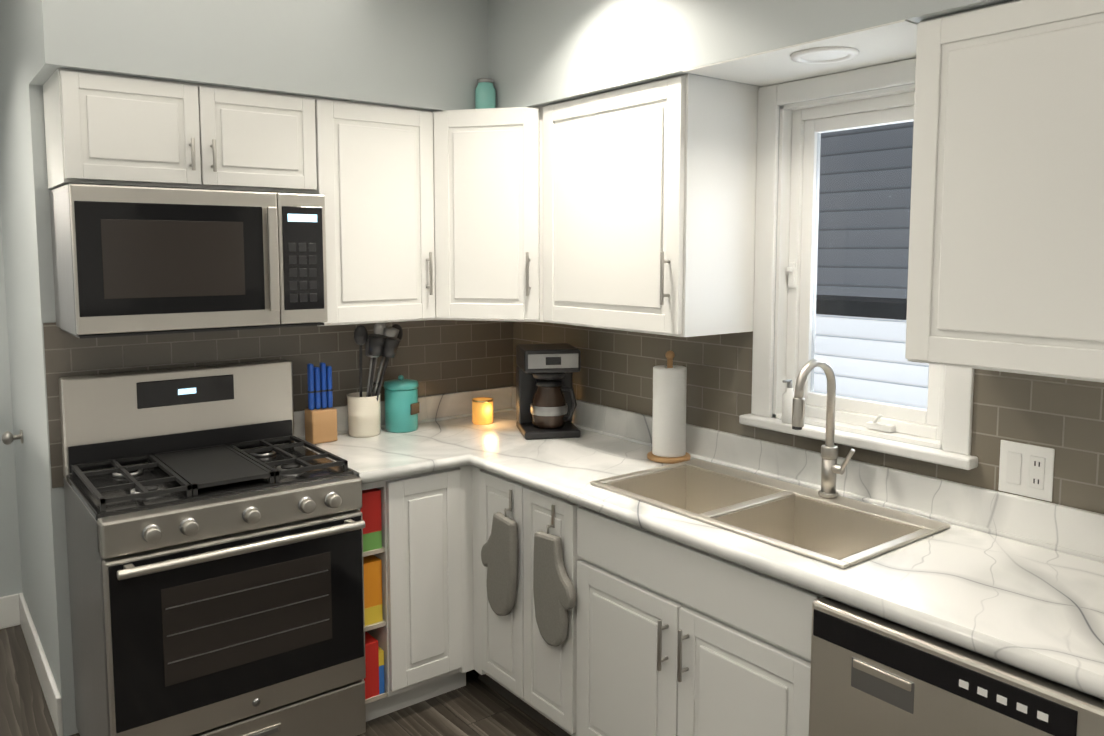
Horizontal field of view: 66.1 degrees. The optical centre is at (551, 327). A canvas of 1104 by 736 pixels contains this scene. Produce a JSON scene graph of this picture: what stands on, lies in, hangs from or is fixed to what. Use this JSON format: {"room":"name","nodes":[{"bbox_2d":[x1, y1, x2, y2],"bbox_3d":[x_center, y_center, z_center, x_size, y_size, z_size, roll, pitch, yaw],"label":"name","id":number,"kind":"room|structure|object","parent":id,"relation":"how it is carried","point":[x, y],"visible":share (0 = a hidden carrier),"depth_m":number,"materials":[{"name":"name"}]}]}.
{"room":"kitchen","nodes":[
{"label":"kitchen","id":0,"kind":"room"},
{"bbox_2d":[0,206,22,596],"bbox_3d":[-2.905,0.042,3.285,1.335,2.600,0.140,-4,6,-37],"label":"door","id":1,"kind":"structure","parent":0,"point":[10,573],"depth_m":3.67,"materials":[{"name":"paint"}]},
{"bbox_2d":[0,594,16,628],"bbox_3d":[-2.467,1.246,3.632,0.300,0.140,0.016,-4,6,-37],"label":"baseboard","id":2,"kind":"structure","parent":1,"relation":"attached to","point":[14,610],"depth_m":3.70,"materials":[{"name":"white"}]},
{"bbox_2d":[0,0,78,735],"bbox_3d":[-1.242,-0.008,3.856,2.000,2.600,1.260,-4,6,-37],"label":"wall","id":3,"kind":"structure","parent":0,"point":[27,246],"depth_m":2.96,"materials":[{"name":"paint"}]},
{"bbox_2d":[2,430,22,444],"bbox_3d":[-2.141,0.437,3.365,0.069,0.056,0.056,-4,6,-37],"label":"door knob","id":4,"kind":"object","parent":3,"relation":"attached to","point":[8,437],"visible":1,"depth_m":3.35,"materials":[{"name":"silver metal"}]},
{"bbox_2d":[15,593,62,735],"bbox_3d":[-2.000,1.276,3.296,0.020,0.140,1.120,-4,6,-37],"label":"baseboard","id":5,"kind":"structure","parent":3,"relation":"attached to","point":[51,693],"depth_m":3.18,"materials":[{"name":"white wood"}]},
{"bbox_2d":[43,68,314,193],"bbox_3d":[-1.208,-0.614,2.799,0.760,0.324,0.348,-4,6,-37],"label":"upper cabinet","id":6,"kind":"object","parent":3,"relation":"attached to","point":[101,128],"depth_m":2.62,"materials":[{"name":"white wood"}]},
{"bbox_2d":[49,183,327,338],"bbox_3d":[-1.178,-0.221,2.795,0.756,0.444,0.443,-4,6,-37],"label":"microwave","id":7,"kind":"object","parent":6,"relation":"attached to","point":[132,260],"visible":1,"depth_m":2.61,"materials":[{"name":"silver metal"}]},
{"bbox_2d":[43,320,513,487],"bbox_3d":[-0.909,0.207,3.329,1.856,0.545,0.008,-4,6,-37],"label":"tile","id":8,"kind":"structure","parent":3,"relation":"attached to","point":[435,357],"depth_m":3.29,"materials":[{"name":"grey tile"}]},
{"bbox_2d":[315,98,426,325],"bbox_3d":[-0.697,-0.417,3.182,0.491,0.784,0.395,-4,6,-37],"label":"upper cabinet","id":9,"kind":"object","parent":3,"relation":"attached to","point":[371,176],"depth_m":3.04,"materials":[{"name":"white wood"}]},
{"bbox_2d":[0,625,555,735],"bbox_3d":[-2.898,1.502,1.888,7.500,0.060,10.640,-4,6,-37],"label":"floor","id":10,"kind":"structure","parent":0,"point":[475,706],"depth_m":3.02,"materials":[{"name":"brown wood"}]},
{"bbox_2d":[58,360,365,735],"bbox_3d":[-1.092,0.778,2.771,0.760,1.225,0.723,-4,6,-37],"label":"stove","id":11,"kind":"object","parent":10,"relation":"on","point":[215,523],"visible":1,"depth_m":2.61,"materials":[{"name":"silver metal"}]},
{"bbox_2d":[358,469,445,718],"bbox_3d":[-0.600,0.913,3.237,0.355,0.874,0.611,-4,6,-37],"label":"base cabinet","id":12,"kind":"object","parent":10,"relation":"on","point":[411,634],"depth_m":2.95,"materials":[{"name":"white wood"}]},
{"bbox_2d":[360,488,381,551],"bbox_3d":[-0.687,0.643,2.962,0.073,0.200,0.260,-4,6,-37],"label":"shelf box","id":13,"kind":"object","parent":12,"relation":"in","point":[370,509],"depth_m":2.86,"materials":[{"name":"red cardboard"}]},
{"bbox_2d":[363,555,382,625],"bbox_3d":[-0.695,0.894,2.993,0.073,0.215,0.275,-4,6,-37],"label":"shelf box","id":14,"kind":"object","parent":12,"relation":"in","point":[373,613],"depth_m":2.89,"materials":[{"name":"orange cardboard"}]},
{"bbox_2d":[364,632,384,698],"bbox_3d":[-0.697,1.160,3.020,0.073,0.190,0.290,-4,6,-37],"label":"shelf box","id":15,"kind":"object","parent":12,"relation":"in","point":[374,655],"depth_m":2.91,"materials":[{"name":"red cardboard"}]},
{"bbox_2d":[294,401,461,483],"bbox_3d":[-0.659,0.409,3.127,0.390,0.147,0.643,-4,6,-37],"label":"countertop","id":16,"kind":"structure","parent":12,"relation":"on","point":[436,445],"depth_m":3.13,"materials":[{"name":"stone"}]},
{"bbox_2d":[305,362,337,443],"bbox_3d":[-0.878,0.283,3.219,0.100,0.300,0.080,-4,6,-37],"label":"knife block","id":17,"kind":"object","parent":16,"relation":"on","point":[320,419],"visible":1,"depth_m":3.20,"materials":[{"name":"brown wood"}]},
{"bbox_2d":[346,323,402,437],"bbox_3d":[-0.684,0.197,3.314,0.226,0.455,0.219,-4,6,-37],"label":"utensil crock","id":18,"kind":"object","parent":16,"relation":"on","point":[364,408],"visible":0.96,"depth_m":3.28,"materials":[{"name":"beige ceramic"}]},
{"bbox_2d":[383,375,418,432],"bbox_3d":[-0.608,0.303,3.427,0.140,0.224,0.144,-4,6,-37],"label":"canister","id":19,"kind":"object","parent":16,"relation":"on","point":[401,405],"visible":1,"depth_m":3.38,"materials":[{"name":"teal ceramic"}]},
{"bbox_2d":[418,386,1103,699],"bbox_3d":[0.662,0.485,2.274,0.661,0.147,3.611,-4,6,-37],"label":"countertop","id":20,"kind":"structure","parent":12,"relation":"on","point":[1008,578],"depth_m":2.08,"materials":[{"name":"stone"}]},
{"bbox_2d":[472,397,493,424],"bbox_3d":[-0.292,0.351,3.571,0.092,0.102,0.092,-4,6,-37],"label":"candle holder","id":21,"kind":"object","parent":20,"relation":"on","point":[482,410],"visible":0.98,"depth_m":3.54,"materials":[{"name":"orange"}]},
{"bbox_2d":[516,343,580,439],"bbox_3d":[-0.017,0.248,3.366,0.220,0.345,0.245,-1,5,-11],"label":"coffee maker","id":22,"kind":"object","parent":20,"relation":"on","point":[546,404],"visible":1,"depth_m":3.29,"materials":[{"name":"black plastic"}]},
{"bbox_2d":[647,351,690,463],"bbox_3d":[0.407,0.268,2.940,0.150,0.379,0.150,-4,6,-37],"label":"paper towel holder","id":23,"kind":"object","parent":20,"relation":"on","point":[669,414],"visible":0.96,"depth_m":2.90,"materials":[{"name":"white paper"}]},
{"bbox_2d":[590,459,949,567],"bbox_3d":[0.579,0.590,2.431,0.480,0.190,0.895,-4,6,-37],"label":"sink","id":24,"kind":"object","parent":20,"relation":"in","point":[841,532],"visible":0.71,"depth_m":2.45,"materials":[{"name":"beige metal"}]},
{"bbox_2d":[791,358,854,497],"bbox_3d":[0.768,0.292,2.387,0.199,0.409,0.120,-4,6,-37],"label":"faucet","id":25,"kind":"object","parent":20,"relation":"on","point":[831,468],"visible":1,"depth_m":2.44,"materials":[{"name":"silver metal"}]},
{"bbox_2d":[466,465,529,715],"bbox_3d":[0.039,0.923,3.129,0.654,0.874,0.381,-4,6,-37],"label":"base cabinet","id":26,"kind":"object","parent":10,"relation":"on","point":[499,645],"depth_m":2.98,"materials":[{"name":"white wood"}]},
{"bbox_2d":[481,490,517,615],"bbox_3d":[-0.178,0.765,2.896,0.040,0.441,0.194,-4,6,-37],"label":"oven mitt","id":27,"kind":"object","parent":26,"relation":"hanging from","point":[499,554],"visible":0.98,"depth_m":2.86,"materials":[{"name":"grey fabric"}]},
{"bbox_2d":[530,487,673,735],"bbox_3d":[0.232,0.942,2.913,0.612,0.874,0.390,-4,6,-37],"label":"base cabinet","id":28,"kind":"object","parent":10,"relation":"on","point":[558,673],"depth_m":2.64,"materials":[{"name":"white wood"}]},
{"bbox_2d":[533,505,575,646],"bbox_3d":[0.010,0.782,2.652,0.040,0.442,0.193,-4,6,-37],"label":"oven mitt","id":29,"kind":"object","parent":28,"relation":"hanging from","point":[554,594],"visible":0.96,"depth_m":2.64,"materials":[{"name":"grey fabric"}]},
{"bbox_2d":[586,541,823,735],"bbox_3d":[0.576,1.073,2.477,0.612,0.690,0.869,-4,6,-37],"label":"base cabinet","id":30,"kind":"object","parent":10,"relation":"on","point":[667,637],"depth_m":2.22,"materials":[{"name":"white wood"}]},
{"bbox_2d":[809,596,1103,735],"bbox_3d":[1.009,1.032,1.863,0.648,0.856,0.615,-4,6,-37],"label":"dishwasher","id":31,"kind":"object","parent":10,"relation":"on","point":[872,674],"visible":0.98,"depth_m":1.68,"materials":[{"name":"silver metal"}]},
{"bbox_2d":[759,87,941,449],"bbox_3d":[1.508,0.173,1.816,0.140,2.600,5.340,-4,6,-37],"label":"wall","id":32,"kind":"structure","parent":0,"point":[775,298],"depth_m":2.69,"materials":[{"name":"paint"}]},
{"bbox_2d":[423,107,530,321],"bbox_3d":[-0.235,-0.434,3.365,0.658,0.784,0.666,-4,6,-37],"label":"upper cabinet","id":33,"kind":"object","parent":32,"relation":"attached to","point":[477,162],"depth_m":3.14,"materials":[{"name":"white wood"}]},
{"bbox_2d":[475,78,495,108],"bbox_3d":[-0.252,-0.877,3.216,0.078,0.124,0.078,-4,6,-37],"label":"jar","id":34,"kind":"object","parent":33,"relation":"on","point":[485,94],"visible":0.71,"depth_m":3.18,"materials":[{"name":"teal glass"}]},
{"bbox_2d":[531,73,758,336],"bbox_3d":[0.277,-0.394,2.924,0.386,0.784,0.758,-4,6,-37],"label":"upper cabinet","id":35,"kind":"object","parent":32,"relation":"attached to","point":[631,208],"depth_m":2.69,"materials":[{"name":"white wood"}]},
{"bbox_2d":[513,321,1103,513],"bbox_3d":[0.952,0.217,2.424,0.008,0.405,3.691,-4,6,-37],"label":"tile","id":36,"kind":"structure","parent":32,"relation":"attached to","point":[1063,418],"depth_m":2.61,"materials":[{"name":"grey tile"}]},
{"bbox_2d":[998,440,1054,501],"bbox_3d":[1.184,0.357,2.120,0.008,0.132,0.128,-4,6,-37],"label":"double electrical outlet","id":37,"kind":"object","parent":36,"relation":"attached to","point":[1027,470],"visible":1,"depth_m":2.12,"materials":[{"name":"white plastic"}]},
{"bbox_2d":[739,58,977,469],"bbox_3d":[0.906,-0.200,2.490,0.155,1.084,0.760,-4,6,-37],"label":"window frame","id":38,"kind":"structure","parent":32,"relation":"in","point":[953,443],"depth_m":2.66,"materials":[{"name":"white wood"}]},
{"bbox_2d":[782,379,793,423],"bbox_3d":[0.740,0.230,2.653,0.052,0.136,0.044,-4,6,-37],"label":"soap bottle","id":39,"kind":"object","parent":38,"relation":"on","point":[787,398],"visible":0.92,"depth_m":2.64,"materials":[{"name":"white plastic"}]},
{"bbox_2d":[786,91,943,439],"bbox_3d":[0.925,-0.184,2.506,0.106,0.966,0.546,-4,6,-37],"label":"window","id":40,"kind":"structure","parent":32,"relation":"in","point":[810,125],"depth_m":2.63,"materials":[{"name":"white plastic"}]},
{"bbox_2d":[905,0,1103,382],"bbox_3d":[1.354,-0.273,1.562,0.348,0.784,1.282,-4,6,-37],"label":"upper cabinet","id":41,"kind":"object","parent":32,"relation":"attached to","point":[1006,262],"depth_m":1.78,"materials":[{"name":"white wood"}]},
{"bbox_3d":[-0.142,-1.130,1.224,3.335,0.100,6.600,-4,6,-37],"label":"ceiling","id":42,"kind":"structure","parent":0,"visible":0},
{"bbox_2d":[24,0,487,110],"bbox_3d":[-0.953,-1.012,2.955,1.470,0.440,0.375,-4,6,-37],"label":"soffit","id":43,"kind":"structure","parent":42,"relation":"attached to","point":[433,55],"depth_m":2.78,"materials":[{"name":"paint"}]},
{"bbox_2d":[488,0,1011,107],"bbox_3d":[1.261,-0.892,1.619,0.375,0.444,5.200,-4,6,-37],"label":"soffit","id":44,"kind":"structure","parent":42,"relation":"attached to","point":[541,52],"depth_m":2.51,"materials":[{"name":"paint"}]},
{"bbox_2d":[791,47,858,63],"bbox_3d":[0.723,-0.720,2.251,0.174,0.008,0.174,-4,6,-37],"label":"recessed light","id":45,"kind":"object","parent":44,"relation":"in","point":[819,55],"visible":1,"depth_m":2.24,"materials":[{"name":"white plastic"}]},
{"label":"outside","id":46,"kind":"structure","parent":0,"visible":0},
{"bbox_2d":[810,83,928,408],"bbox_3d":[2.663,-1.148,3.123,0.900,7.000,7.500,-4,6,-37],"label":"siding","id":47,"kind":"structure","parent":46,"point":[842,242],"depth_m":4.73,"materials":[{"name":"white plastic"}]}
]}

